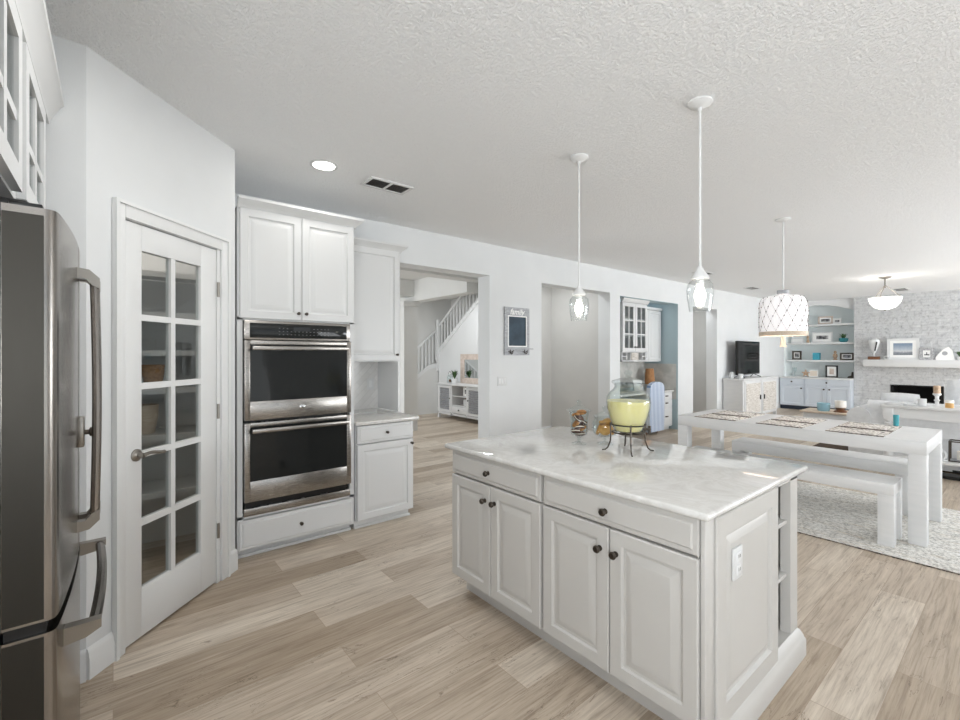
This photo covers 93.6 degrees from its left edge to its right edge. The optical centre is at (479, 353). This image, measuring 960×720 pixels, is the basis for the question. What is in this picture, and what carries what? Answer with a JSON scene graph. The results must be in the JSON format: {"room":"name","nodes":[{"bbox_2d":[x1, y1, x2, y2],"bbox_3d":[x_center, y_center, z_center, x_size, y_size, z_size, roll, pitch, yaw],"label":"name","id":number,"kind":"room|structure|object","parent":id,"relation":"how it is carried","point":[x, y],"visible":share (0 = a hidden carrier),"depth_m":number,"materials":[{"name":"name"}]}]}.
{"room":"kitchen","nodes":[
{"label":"kitchen","id":0,"kind":"room"},
{"bbox_2d":[46,35,234,649],"bbox_3d":[-1.959,0.040,2.530,0.668,2.740,2.160,0,0,3],"label":"wall","id":1,"kind":"structure","parent":0,"point":[111,136],"depth_m":2.04,"materials":[{"name":"paint"}]},
{"bbox_2d":[80,649,85,683],"bbox_3d":[-1.968,1.343,1.721,0.700,0.135,0.016,0,0,-39],"label":"baseboard","id":2,"kind":"structure","parent":1,"relation":"attached to","point":[82,652],"depth_m":1.93,"materials":[{"name":"white paint"}]},
{"bbox_2d":[86,632,114,679],"bbox_3d":[-1.688,1.343,2.007,0.016,0.135,0.120,0,0,6],"label":"baseboard","id":3,"kind":"structure","parent":1,"relation":"attached to","point":[101,654],"depth_m":2.00,"materials":[{"name":"white paint"}]},
{"bbox_2d":[112,197,230,661],"bbox_3d":[-1.680,0.345,2.468,0.117,2.130,0.802,0,0,6],"label":"trim","id":4,"kind":"structure","parent":1,"relation":"attached to","point":[122,209],"depth_m":2.19,"materials":[{"name":"white paint"}]},
{"bbox_2d":[125,220,219,647],"bbox_3d":[-1.642,0.382,2.453,0.086,2.033,0.657,0,0,6],"label":"door","id":5,"kind":"structure","parent":1,"relation":"in","point":[147,604],"depth_m":2.42,"materials":[{"name":"white paint"}]},
{"bbox_2d":[231,549,237,573],"bbox_3d":[-1.595,1.343,2.907,0.016,0.135,0.085,0,0,6],"label":"baseboard","id":6,"kind":"structure","parent":1,"relation":"attached to","point":[234,554],"depth_m":2.91,"materials":[{"name":"white paint"}]},
{"bbox_2d":[418,296,475,382],"bbox_3d":[-1.730,-0.710,7.353,6.600,4.240,4.810,0,0,-39],"label":"wall","id":7,"kind":"structure","parent":0,"point":[429,312],"depth_m":10.71,"materials":[{"name":"paint"}]},
{"bbox_2d":[400,301,419,430],"bbox_3d":[-1.344,0.230,8.305,0.340,2.360,0.340,0,0,-39],"label":"trim","id":8,"kind":"structure","parent":7,"relation":"attached to","point":[408,309],"depth_m":8.19,"materials":[{"name":"paint"}]},
{"bbox_2d":[400,267,477,302],"bbox_3d":[-1.788,-1.140,7.789,1.860,0.380,3.740,0,0,-39],"label":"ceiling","id":9,"kind":"structure","parent":7,"relation":"attached to","point":[436,285],"depth_m":7.48,"materials":[{"name":"paint"}]},
{"bbox_2d":[142,193,783,543],"bbox_3d":[2.376,0.040,7.813,15.250,2.740,0.780,0,0,-39],"label":"wall","id":10,"kind":"structure","parent":0,"point":[507,277],"depth_m":5.77,"materials":[{"name":"paint"}]},
{"bbox_2d":[142,270,195,500],"bbox_3d":[-2.376,0.211,2.650,1.340,1.547,1.210,0,0,-39],"label":"pantry shelving","id":11,"kind":"object","parent":10,"relation":"attached to","point":[153,489],"visible":0.09,"depth_m":3.17,"materials":[{"name":"white paint"}]},
{"bbox_2d":[142,403,158,434],"bbox_3d":[-2.349,0.458,3.155,0.165,0.200,0.165,0,0,-39],"label":"basket","id":12,"kind":"object","parent":11,"relation":"on","point":[150,412],"visible":0.63,"depth_m":3.12,"materials":[{"name":"beige wicker"}]},
{"bbox_2d":[142,364,164,381],"bbox_3d":[-2.310,0.158,3.187,0.134,0.160,0.134,0,0,-39],"label":"basket","id":13,"kind":"object","parent":11,"relation":"on","point":[153,372],"visible":0.76,"depth_m":3.14,"materials":[{"name":"wicker"}]},
{"bbox_2d":[354,362,377,409],"bbox_3d":[-1.252,0.306,4.350,0.570,0.472,0.012,0,0,-39],"label":"backsplash","id":14,"kind":"structure","parent":10,"relation":"attached to","point":[364,398],"depth_m":4.44,"materials":[{"name":"tile"}]},
{"bbox_2d":[367,378,373,389],"bbox_3d":[-1.086,0.300,4.471,0.075,0.115,0.009,0,0,-39],"label":"wall outlet","id":15,"kind":"object","parent":10,"relation":"attached to","point":[370,381],"visible":1,"depth_m":4.47,"materials":[{"name":"white paint"}]},
{"bbox_2d":[354,237,408,411],"bbox_3d":[-1.071,-0.243,4.228,0.697,1.569,0.420,0,0,-39],"label":"upper cabinet","id":16,"kind":"object","parent":10,"relation":"attached to","point":[376,263],"visible":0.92,"depth_m":4.17,"materials":[{"name":"white paint"}]},
{"bbox_2d":[497,376,506,385],"bbox_3d":[0.277,0.340,5.596,0.165,0.115,0.009,0,0,-39],"label":"light switch","id":17,"kind":"object","parent":10,"relation":"attached to","point":[501,380],"visible":1,"depth_m":5.59,"materials":[{"name":"white paint"}]},
{"bbox_2d":[504,307,532,354],"bbox_3d":[0.506,-0.282,5.738,0.500,0.605,0.078,0,0,-39],"label":"chalkboard","id":18,"kind":"object","parent":10,"relation":"attached to","point":[516,320],"visible":1,"depth_m":5.72,"materials":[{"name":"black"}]},
{"bbox_2d":[620,297,649,361],"bbox_3d":[2.446,-0.393,7.815,0.780,1.045,0.625,0,0,-39],"label":"upper cabinet","id":19,"kind":"object","parent":10,"relation":"attached to","point":[633,312],"visible":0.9,"depth_m":7.62,"materials":[{"name":"white paint"}]},
{"bbox_2d":[625,307,661,361],"bbox_3d":[3.009,-0.355,8.438,0.900,1.010,0.370,0,0,-39],"label":"upper cabinet","id":20,"kind":"object","parent":10,"relation":"attached to","point":[653,353],"visible":0.43,"depth_m":8.41,"materials":[{"name":"white paint"}]},
{"bbox_2d":[620,362,675,398],"bbox_3d":[2.731,0.490,8.057,1.847,0.720,0.650,0,0,-39],"label":"backsplash","id":21,"kind":"structure","parent":10,"relation":"attached to","point":[665,374],"depth_m":8.55,"materials":[{"name":"tile"}]},
{"bbox_2d":[45,0,959,300],"bbox_3d":[3.428,-1.380,6.561,15.600,0.100,13.350,0,0,-39],"label":"ceiling","id":22,"kind":"structure","parent":0,"point":[840,119],"depth_m":2.55,"materials":[{"name":"white paint"}]},
{"bbox_2d":[310,159,337,170],"bbox_3d":[-1.100,-1.326,3.178,0.190,0.008,0.190,0,0,-39],"label":"recessed light","id":23,"kind":"object","parent":22,"relation":"in","point":[319,164],"visible":1,"depth_m":3.17,"materials":[{"name":"white paint"}]},
{"bbox_2d":[360,176,413,194],"bbox_3d":[-0.732,-1.326,3.569,0.370,0.008,0.200,0,0,-39],"label":"ceiling vent","id":24,"kind":"object","parent":22,"relation":"in","point":[373,182],"visible":1,"depth_m":3.56,"materials":[{"name":"metal"}]},
{"bbox_2d":[570,153,588,313],"bbox_3d":[0.670,-0.776,3.049,0.133,1.108,0.133,0,0,-18],"label":"pendant light","id":25,"kind":"object","parent":22,"relation":"hanging from","point":[578,158],"visible":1,"depth_m":3.04,"materials":[{"name":"white paint"}]},
{"bbox_2d":[687,95,713,302],"bbox_3d":[1.163,-0.776,2.383,0.133,1.108,0.133,0,0,-18],"label":"pendant light","id":26,"kind":"object","parent":22,"relation":"hanging from","point":[699,103],"visible":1,"depth_m":2.37,"materials":[{"name":"white paint"}]},
{"bbox_2d":[758,217,808,346],"bbox_3d":[2.994,-0.698,4.453,0.420,1.265,0.416,0,0,-9],"label":"drum pendant","id":27,"kind":"object","parent":22,"relation":"hanging from","point":[782,315],"visible":1,"depth_m":4.31,"materials":[{"name":"white fabric"}]},
{"bbox_2d":[868,276,902,310],"bbox_3d":[7.029,-1.036,7.824,0.450,0.588,0.450,0,0,-39],"label":"pendant","id":28,"kind":"object","parent":22,"relation":"hanging from","point":[887,302],"visible":1,"depth_m":7.72,"materials":[{"name":"white glass"}]},
{"bbox_2d":[80,408,959,719],"bbox_3d":[3.428,1.435,6.561,15.600,0.050,13.350,0,0,-39],"label":"floor","id":29,"kind":"structure","parent":0,"point":[375,621],"depth_m":2.20,"materials":[{"name":"brown wood"}]},
{"bbox_2d":[0,197,106,719],"bbox_3d":[-1.597,0.508,1.284,0.824,1.803,0.911,0,0,-39],"label":"refrigerator","id":30,"kind":"object","parent":29,"relation":"on","point":[42,427],"visible":1,"depth_m":1.12,"materials":[{"name":"silver metal"}]},
{"bbox_2d":[235,195,364,558],"bbox_3d":[-1.518,0.176,3.601,0.892,2.468,0.827,0,0,-39],"label":"tall cabinet","id":31,"kind":"object","parent":29,"relation":"on","point":[293,263],"visible":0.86,"depth_m":3.24,"materials":[{"name":"white paint"}]},
{"bbox_2d":[243,320,350,516],"bbox_3d":[-1.481,0.441,3.506,0.752,1.342,0.692,0,0,-39],"label":"double oven","id":32,"kind":"object","parent":31,"relation":"in","point":[297,375],"visible":1,"depth_m":3.25,"materials":[{"name":"silver metal"}]},
{"bbox_2d":[350,420,413,528],"bbox_3d":[-1.008,0.991,4.023,0.521,0.838,0.816,0,0,-39],"label":"base cabinet","id":33,"kind":"object","parent":29,"relation":"on","point":[383,452],"visible":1,"depth_m":3.71,"materials":[{"name":"white paint"}]},
{"bbox_2d":[354,408,418,425],"bbox_3d":[-0.998,0.557,4.036,0.577,0.030,0.790,0,0,-39],"label":"countertop","id":34,"kind":"structure","parent":33,"relation":"on","point":[370,416],"depth_m":3.89,"materials":[{"name":"white stone"}]},
{"bbox_2d":[418,293,477,419],"bbox_3d":[-0.833,-0.531,9.257,1.795,3.881,2.610,0,0,-39],"label":"staircase","id":35,"kind":"structure","parent":29,"relation":"on","point":[463,339],"depth_m":10.40,"materials":[{"name":"paint"}]},
{"bbox_2d":[437,382,477,419],"bbox_3d":[-0.294,1.028,9.515,0.413,0.765,1.650,0,0,-39],"label":"sideboard","id":36,"kind":"object","parent":29,"relation":"on","point":[450,395],"visible":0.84,"depth_m":9.62,"materials":[{"name":"white wood"}]},
{"bbox_2d":[450,370,457,382],"bbox_3d":[-0.557,0.495,9.783,0.223,0.298,0.183,0,0,3],"label":"potted plant","id":37,"kind":"object","parent":36,"relation":"on","point":[454,374],"visible":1,"depth_m":9.74,"materials":[{"name":"green plant"}]},
{"bbox_2d":[460,354,477,383],"bbox_3d":[-0.079,0.327,9.522,0.040,0.633,1.070,0,0,-39],"label":"framed mirror","id":38,"kind":"object","parent":36,"relation":"on","point":[468,362],"visible":0.54,"depth_m":9.69,"materials":[{"name":"brown wood"}]},
{"bbox_2d":[464,360,477,378],"bbox_3d":[-0.078,0.327,9.523,0.018,0.413,0.830,0,0,-39],"label":"mirror glass","id":39,"kind":"object","parent":38,"relation":"attached to","point":[470,366],"depth_m":9.64,"materials":[{"name":"white"}]},
{"bbox_2d":[452,450,558,649],"bbox_3d":[0.407,0.982,2.635,0.981,0.857,0.723,0,0,-39],"label":"base cabinet","id":40,"kind":"object","parent":29,"relation":"on","point":[497,508],"visible":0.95,"depth_m":2.30,"materials":[{"name":"paint"}]},
{"bbox_2d":[632,392,671,429],"bbox_3d":[3.253,1.060,8.494,0.450,0.700,0.592,0,0,-39],"label":"base cabinet","id":41,"kind":"object","parent":29,"relation":"on","point":[668,395],"visible":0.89,"depth_m":8.35,"materials":[{"name":"white paint"}]},
{"bbox_2d":[620,388,673,396],"bbox_3d":[2.722,0.693,8.066,1.825,0.035,0.595,0,0,-39],"label":"countertop","id":42,"kind":"structure","parent":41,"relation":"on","point":[629,392],"depth_m":7.83,"materials":[{"name":"white stone"}]},
{"bbox_2d":[633,380,642,389],"bbox_3d":[2.928,0.582,8.355,0.254,0.186,0.048,0,0,-33],"label":"card","id":43,"kind":"object","parent":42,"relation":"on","point":[637,384],"visible":0.96,"depth_m":8.35,"materials":[{"name":"white paper"}]},
{"bbox_2d":[644,368,654,383],"bbox_3d":[3.234,0.480,8.589,0.196,0.390,0.196,0,0,-39],"label":"cutting board","id":44,"kind":"object","parent":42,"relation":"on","point":[649,374],"visible":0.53,"depth_m":8.52,"materials":[{"name":"brown wood"}]},
{"bbox_2d":[643,382,663,434],"bbox_3d":[2.939,0.950,8.072,0.470,0.920,0.510,0,0,-39],"label":"desk chair","id":45,"kind":"object","parent":29,"relation":"on","point":[654,391],"visible":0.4,"depth_m":7.85,"materials":[{"name":"blue fabric"}]},
{"bbox_2d":[543,476,805,719],"bbox_3d":[0.665,0.982,2.354,1.026,0.857,1.468,0,0,-39],"label":"base cabinet","id":46,"kind":"object","parent":29,"relation":"on","point":[646,599],"visible":0.92,"depth_m":1.71,"materials":[{"name":"paint"}]},
{"bbox_2d":[445,426,807,521],"bbox_3d":[0.667,0.539,2.379,1.033,0.028,1.512,0,0,-39],"label":"countertop","id":47,"kind":"structure","parent":46,"relation":"on","point":[697,483],"depth_m":2.06,"materials":[{"name":"white stone"}]},
{"bbox_2d":[602,422,653,456],"bbox_3d":[0.792,0.448,2.425,0.212,0.153,0.203,0,0,-39],"label":"stand","id":48,"kind":"object","parent":47,"relation":"on","point":[645,424],"visible":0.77,"depth_m":2.38,"materials":[{"name":"grey metal"}]},
{"bbox_2d":[606,378,650,433],"bbox_3d":[0.796,0.259,2.420,0.232,0.342,0.232,0,0,-39],"label":"dispenser","id":49,"kind":"object","parent":48,"relation":"on","point":[625,412],"visible":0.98,"depth_m":2.35,"materials":[{"name":"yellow glass"}]},
{"bbox_3d":[0.575,0.396,2.619,0.148,0.258,0.148,0,0,-39],"label":"apothecary jar","id":50,"kind":"object","parent":47,"relation":"on","visible":0},
{"bbox_2d":[574,415,583,421],"bbox_3d":[0.570,0.370,2.604,0.061,0.049,0.053,0,0,-39],"label":"biscuit","id":51,"kind":"object","parent":50,"relation":"in","point":[578,418],"visible":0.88,"depth_m":2.59,"materials":[{"name":"beige food"}]},
{"bbox_3d":[0.726,0.413,2.619,0.150,0.223,0.150,0,0,-39],"label":"apothecary jar","id":52,"kind":"object","parent":47,"relation":"on","visible":0},
{"bbox_2d":[599,425,609,434],"bbox_3d":[0.718,0.439,2.591,0.065,0.064,0.034,0,0,17],"label":"cookie","id":53,"kind":"object","parent":52,"relation":"in","point":[604,429],"visible":0.94,"depth_m":2.58,"materials":[{"name":"brown food"}]},
{"bbox_2d":[732,544,742,580],"bbox_3d":[0.939,0.761,1.642,0.076,0.114,0.012,0,0,-39],"label":"island outlet","id":54,"kind":"object","parent":46,"relation":"attached to","point":[737,552],"visible":1,"depth_m":1.63,"materials":[{"name":"white paint"}]},
{"bbox_2d":[737,550,740,561],"bbox_3d":[0.942,0.737,1.639,0.034,0.034,0.004,0,0,-39],"label":"socket","id":55,"kind":"object","parent":54,"relation":"attached to","point":[738,551],"depth_m":1.64,"materials":[{"name":"white plastic"}]},
{"bbox_2d":[723,375,778,413],"bbox_3d":[6.033,0.965,9.990,1.990,0.890,0.430,0,0,-39],"label":"media cabinet","id":56,"kind":"object","parent":29,"relation":"on","point":[757,394],"visible":0.74,"depth_m":9.52,"materials":[{"name":"white wood"}]},
{"bbox_2d":[734,341,760,377],"bbox_3d":[5.880,0.126,9.885,1.200,0.791,0.224,0,0,-39],"label":"television","id":57,"kind":"object","parent":56,"relation":"on","point":[747,353],"visible":0.95,"depth_m":9.80,"materials":[{"name":"black plastic"}]},
{"bbox_2d":[777,476,796,648],"bbox_3d":[1.281,0.982,2.139,0.287,0.857,0.300,0,0,-39],"label":"bookshelf","id":58,"kind":"object","parent":29,"relation":"on","point":[787,491],"visible":0.21,"depth_m":2.07,"materials":[{"name":"paint"}]},
{"bbox_2d":[779,376,853,409],"bbox_3d":[8.533,1.002,11.361,0.941,0.815,1.460,0,0,-39],"label":"base cabinet","id":59,"kind":"object","parent":29,"relation":"on","point":[796,392],"visible":0.94,"depth_m":11.10,"materials":[{"name":"grey paint"}]},
{"bbox_2d":[809,370,817,376],"bbox_3d":[8.563,0.509,11.566,0.025,0.170,0.190,0,0,-39],"label":"box","id":60,"kind":"object","parent":59,"relation":"on","point":[813,373],"visible":1,"depth_m":11.57,"materials":[{"name":"white"}]},
{"bbox_2d":[784,298,853,376],"bbox_3d":[8.701,-0.368,11.504,0.580,1.924,1.480,0,0,-39],"label":"bookcase","id":61,"kind":"object","parent":59,"relation":"on","point":[837,308],"visible":0.53,"depth_m":11.56,"materials":[{"name":"white paint"}]},
{"bbox_2d":[792,351,801,359],"bbox_3d":[8.313,0.044,11.826,0.025,0.230,0.210,0,0,-39],"label":"picture frame","id":62,"kind":"object","parent":61,"relation":"on","point":[796,355],"visible":1,"depth_m":11.82,"materials":[{"name":"black wood"}]},
{"bbox_2d":[791,337,803,342],"bbox_3d":[8.355,-0.351,11.854,0.025,0.140,0.280,0,0,-39],"label":"picture frame","id":63,"kind":"object","parent":61,"relation":"on","point":[793,340],"visible":0.9,"depth_m":11.85,"materials":[{"name":"white paint"}]},
{"bbox_2d":[813,353,820,359],"bbox_3d":[8.595,0.069,11.508,0.140,0.180,0.140,0,0,-39],"label":"box","id":64,"kind":"object","parent":61,"relation":"on","point":[816,356],"visible":1,"depth_m":11.46,"materials":[{"name":"teal"}]},
{"bbox_2d":[812,332,832,342],"bbox_3d":[8.689,-0.411,11.443,0.025,0.260,0.420,0,0,-39],"label":"picture frame","id":65,"kind":"object","parent":61,"relation":"on","point":[817,337],"visible":0.88,"depth_m":11.44,"materials":[{"name":"white paint"}]},
{"bbox_2d":[818,316,832,323],"bbox_3d":[8.730,-0.841,11.393,0.025,0.200,0.310,0,0,-39],"label":"picture frame","id":66,"kind":"object","parent":61,"relation":"on","point":[825,319],"visible":0.83,"depth_m":11.38,"materials":[{"name":"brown wood"}]},
{"bbox_2d":[839,334,848,341],"bbox_3d":[8.930,-0.393,11.075,0.204,0.224,0.190,0,0,0],"label":"potted plant","id":67,"kind":"object","parent":61,"relation":"on","point":[843,339],"visible":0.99,"depth_m":11.04,"materials":[{"name":"green plant"}]},
{"bbox_2d":[840,353,853,359],"bbox_3d":[8.969,0.069,11.020,0.025,0.180,0.270,0,0,-39],"label":"picture frame","id":68,"kind":"object","parent":61,"relation":"on","point":[843,356],"visible":0.81,"depth_m":11.01,"materials":[{"name":"black wood"}]},
{"bbox_2d":[825,365,837,377],"bbox_3d":[8.780,0.444,11.252,0.025,0.300,0.250,0,0,-39],"label":"picture frame","id":69,"kind":"object","parent":59,"relation":"on","point":[830,370],"visible":0.99,"depth_m":11.25,"materials":[{"name":"black plastic"}]},
{"bbox_2d":[797,481,959,574],"bbox_3d":[3.273,1.405,3.921,1.672,0.009,3.150,0,0,-39],"label":"area rug","id":70,"kind":"object","parent":29,"relation":"on","point":[840,516],"visible":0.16,"depth_m":3.63,"materials":[{"name":"grey carpet"}]},
{"bbox_2d":[693,445,901,547],"bbox_3d":[2.611,1.174,3.953,0.320,0.454,1.565,0,0,-39],"label":"bench","id":71,"kind":"object","parent":70,"relation":"on","point":[888,489],"visible":0.54,"depth_m":3.40,"materials":[{"name":"white wood"}]},
{"bbox_2d":[678,409,941,547],"bbox_3d":[2.976,1.020,4.241,0.870,0.761,1.848,0,0,-39],"label":"dining table","id":72,"kind":"object","parent":70,"relation":"on","point":[923,446],"visible":0.66,"depth_m":3.70,"materials":[{"name":"white wood"}]},
{"bbox_2d":[694,413,748,420],"bbox_3d":[2.422,0.636,4.521,0.335,0.007,0.385,0,0,-39],"label":"placemat","id":73,"kind":"object","parent":72,"relation":"on","point":[711,416],"visible":1,"depth_m":4.47,"materials":[{"name":"beige fabric"}]},
{"bbox_2d":[712,410,764,417],"bbox_3d":[2.734,0.636,4.775,0.370,0.007,0.385,0,0,-39],"label":"placemat","id":74,"kind":"object","parent":72,"relation":"on","point":[727,412],"visible":1,"depth_m":4.77,"materials":[{"name":"beige fabric"}]},
{"bbox_2d":[756,419,813,427],"bbox_3d":[2.768,0.636,4.096,0.335,0.007,0.360,0,0,-39],"label":"placemat","id":75,"kind":"object","parent":72,"relation":"on","point":[766,422],"visible":1,"depth_m":4.09,"materials":[{"name":"beige fabric"}]},
{"bbox_2d":[771,416,826,423],"bbox_3d":[3.080,0.636,4.351,0.370,0.007,0.360,0,0,-39],"label":"placemat","id":76,"kind":"object","parent":72,"relation":"on","point":[782,418],"visible":1,"depth_m":4.34,"materials":[{"name":"beige fabric"}]},
{"bbox_2d":[825,426,891,436],"bbox_3d":[3.098,0.636,3.691,0.335,0.007,0.365,0,0,-39],"label":"placemat","id":77,"kind":"object","parent":72,"relation":"on","point":[858,431],"visible":1,"depth_m":3.67,"materials":[{"name":"beige fabric"}]},
{"bbox_2d":[838,422,901,431],"bbox_3d":[3.410,0.636,3.945,0.370,0.007,0.365,0,0,-39],"label":"placemat","id":78,"kind":"object","parent":72,"relation":"on","point":[880,427],"visible":0.94,"depth_m":3.92,"materials":[{"name":"beige fabric"}]},
{"bbox_2d":[893,415,898,425],"bbox_3d":[3.695,0.593,4.002,0.042,0.095,0.042,0,0,-39],"label":"tumbler","id":79,"kind":"object","parent":72,"relation":"on","point":[895,417],"visible":0.98,"depth_m":3.99,"materials":[{"name":"teal glass"}]},
{"bbox_2d":[732,437,907,514],"bbox_3d":[3.374,1.181,4.551,0.320,0.439,1.440,0,0,-39],"label":"bench","id":80,"kind":"object","parent":70,"relation":"on","point":[898,466],"visible":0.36,"depth_m":4.34,"materials":[{"name":"white wood"}]},
{"bbox_2d":[813,443,957,473],"bbox_3d":[6.097,1.404,5.942,1.640,0.012,2.720,0,0,-39],"label":"rug","id":81,"kind":"object","parent":29,"relation":"on","point":[824,445],"visible":0.08,"depth_m":6.79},
{"bbox_2d":[799,408,848,420],"bbox_3d":[5.772,1.169,7.419,0.560,0.458,0.720,0,0,-39],"label":"coffee table","id":82,"kind":"object","parent":81,"relation":"on","point":[808,412],"visible":0.26,"depth_m":7.31,"materials":[{"name":"white paint"}]},
{"bbox_2d":[817,402,830,410],"bbox_3d":[5.643,0.875,7.404,0.180,0.130,0.180,0,0,-39],"label":"bowl","id":83,"kind":"object","parent":82,"relation":"on","point":[821,406],"visible":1,"depth_m":7.34,"materials":[{"name":"blue glass"}]},
{"bbox_2d":[833,400,846,412],"bbox_3d":[5.790,0.849,7.239,0.180,0.182,0.180,0,0,-39],"label":"pillar candle","id":84,"kind":"object","parent":82,"relation":"on","point":[840,405],"visible":0.98,"depth_m":7.19,"materials":[{"name":"white wax"}]},
{"bbox_2d":[846,400,959,471],"bbox_3d":[6.060,0.995,5.370,0.980,0.770,2.490,0,0,-39],"label":"sofa","id":85,"kind":"object","parent":81,"relation":"on","point":[871,412],"visible":0.31,"depth_m":5.62,"materials":[{"name":"white fabric"}]},
{"bbox_2d":[881,393,919,402],"bbox_3d":[5.591,0.725,5.994,0.193,0.412,0.400,0,0,-39],"label":"pillow","id":86,"kind":"object","parent":85,"relation":"on","point":[902,397],"visible":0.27,"depth_m":5.93,"materials":[{"name":"white fabric"}]},
{"bbox_2d":[946,380,959,404],"bbox_3d":[6.014,0.620,5.475,0.196,0.613,0.500,0,0,-39],"label":"pillow","id":87,"kind":"object","parent":85,"relation":"on","point":[952,386],"visible":0.45,"depth_m":5.56,"materials":[{"name":"white fabric"}]},
{"bbox_2d":[880,402,959,466],"bbox_3d":[5.570,1.010,4.792,0.390,0.800,1.940,0,0,-39],"label":"console table","id":88,"kind":"object","parent":29,"relation":"on","point":[928,412],"visible":0.43,"depth_m":5.20,"materials":[{"name":"white wood"}]},
{"bbox_2d":[914,398,926,405],"bbox_3d":[5.135,0.568,5.247,0.098,0.085,0.078,0,0,18],"label":"mug","id":89,"kind":"object","parent":88,"relation":"on","point":[921,402],"visible":1,"depth_m":5.22,"materials":[{"name":"white ceramic"}]},
{"bbox_2d":[882,452,959,466],"bbox_3d":[5.570,1.225,4.792,0.350,0.030,1.900,0,0,-39],"label":"shelf","id":90,"kind":"object","parent":88,"relation":"attached to","point":[895,454],"depth_m":5.30,"materials":[{"name":"white wood"}]},
{"bbox_2d":[933,386,941,406],"bbox_3d":[5.235,0.488,5.164,0.072,0.243,0.072,0,0,-39],"label":"candle holder","id":91,"kind":"object","parent":88,"relation":"on","point":[936,389],"visible":1,"depth_m":5.15,"materials":[{"name":"white paint"}]},
{"bbox_2d":[933,386,940,393],"bbox_3d":[5.235,0.411,5.164,0.060,0.088,0.060,0,0,-39],"label":"candle","id":92,"kind":"object","parent":91,"relation":"on","point":[936,389],"depth_m":5.14,"materials":[{"name":"beige wax"}]},
{"bbox_2d":[945,400,953,407],"bbox_3d":[5.283,0.568,5.073,0.074,0.085,0.074,0,0,-39],"label":"candle jar","id":93,"kind":"object","parent":88,"relation":"on","point":[948,403],"visible":1,"depth_m":5.05,"materials":[{"name":"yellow wax"}]},
{"bbox_2d":[948,439,959,462],"bbox_3d":[5.386,1.095,5.042,0.172,0.230,0.192,0,0,-39],"label":"lantern","id":94,"kind":"object","parent":88,"relation":"on","point":[950,459],"visible":1,"depth_m":5.05,"materials":[{"name":"grey metal"}]},
{"bbox_2d":[942,470,959,480],"bbox_3d":[5.697,1.385,4.779,0.370,0.050,1.220,0,0,-39],"label":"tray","id":95,"kind":"object","parent":29,"relation":"on","point":[948,476],"visible":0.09,"depth_m":5.07,"materials":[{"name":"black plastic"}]},
{"bbox_2d":[542,287,705,430],"bbox_3d":[3.339,0.040,9.106,7.725,2.740,1.130,0,0,-39],"label":"wall","id":96,"kind":"structure","parent":0,"point":[569,338],"depth_m":7.78,"materials":[{"name":"paint"}]},
{"bbox_2d":[854,289,959,406],"bbox_3d":[11.184,0.040,8.516,0.900,2.740,6.290,0,0,-39],"label":"wall","id":97,"kind":"structure","parent":0,"point":[933,317],"depth_m":9.99,"materials":[{"name":"brick"}]},
{"bbox_2d":[863,359,959,367],"bbox_3d":[9.789,0.212,9.302,0.268,0.155,2.870,0,0,-39],"label":"mantel shelf","id":98,"kind":"object","parent":97,"relation":"attached to","point":[878,363],"visible":1,"depth_m":9.68,"materials":[{"name":"white paint"}]},
{"bbox_2d":[868,338,879,359],"bbox_3d":[8.973,-0.107,10.268,0.218,0.485,0.200,0,0,-39],"label":"shell sculpture","id":99,"kind":"object","parent":98,"relation":"on","point":[873,343],"visible":1,"depth_m":10.22,"materials":[{"name":"white ceramic"}]},
{"bbox_2d":[887,338,918,359],"bbox_3d":[9.308,-0.100,9.922,0.025,0.470,0.520,0,0,-39],"label":"picture frame","id":100,"kind":"object","parent":98,"relation":"on","point":[899,348],"visible":1,"depth_m":9.91,"materials":[{"name":"white paint"}]},
{"bbox_2d":[893,343,912,354],"bbox_3d":[9.309,-0.100,9.923,0.018,0.260,0.310,0,0,-39],"label":"print","id":101,"kind":"object","parent":100,"relation":"attached to","point":[898,348],"depth_m":9.91},
{"bbox_2d":[919,348,933,359],"bbox_3d":[9.529,0.005,9.615,0.040,0.260,0.225,0,0,-39],"label":"picture frame","id":102,"kind":"object","parent":98,"relation":"on","point":[924,353],"visible":0.99,"depth_m":9.61,"materials":[{"name":"white wood"}]},
{"bbox_2d":[923,350,929,356],"bbox_3d":[9.532,0.005,9.618,0.028,0.150,0.115,0,0,-39],"label":"print","id":103,"kind":"object","parent":102,"relation":"attached to","point":[926,353],"depth_m":9.61,"materials":[{"name":"white"}]},
{"bbox_2d":[935,347,954,359],"bbox_3d":[9.695,-0.005,9.400,0.054,0.280,0.280,0,0,-39],"label":"ornament","id":104,"kind":"object","parent":98,"relation":"on","point":[947,353],"visible":0.98,"depth_m":9.37,"materials":[{"name":"white ceramic"}]},
{"bbox_2d":[891,384,943,403],"bbox_3d":[9.757,0.902,10.036,0.595,0.405,0.810,0,0,-39],"label":"fireplace insert","id":105,"kind":"object","parent":97,"relation":"in","point":[925,392],"visible":0.41,"depth_m":10.15,"materials":[{"name":"black metal"}]},
{"bbox_3d":[-0.967,0.040,-0.278,0.150,2.740,7.990,0,0,-39],"label":"wall","id":106,"kind":"structure","parent":0,"visible":0},
{"bbox_2d":[0,0,63,220],"bbox_3d":[-1.469,-0.757,1.013,0.680,0.615,1.725,0,0,-39],"label":"upper cabinet","id":107,"kind":"object","parent":106,"relation":"attached to","point":[31,94],"visible":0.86,"depth_m":1.34,"materials":[{"name":"white paint"}]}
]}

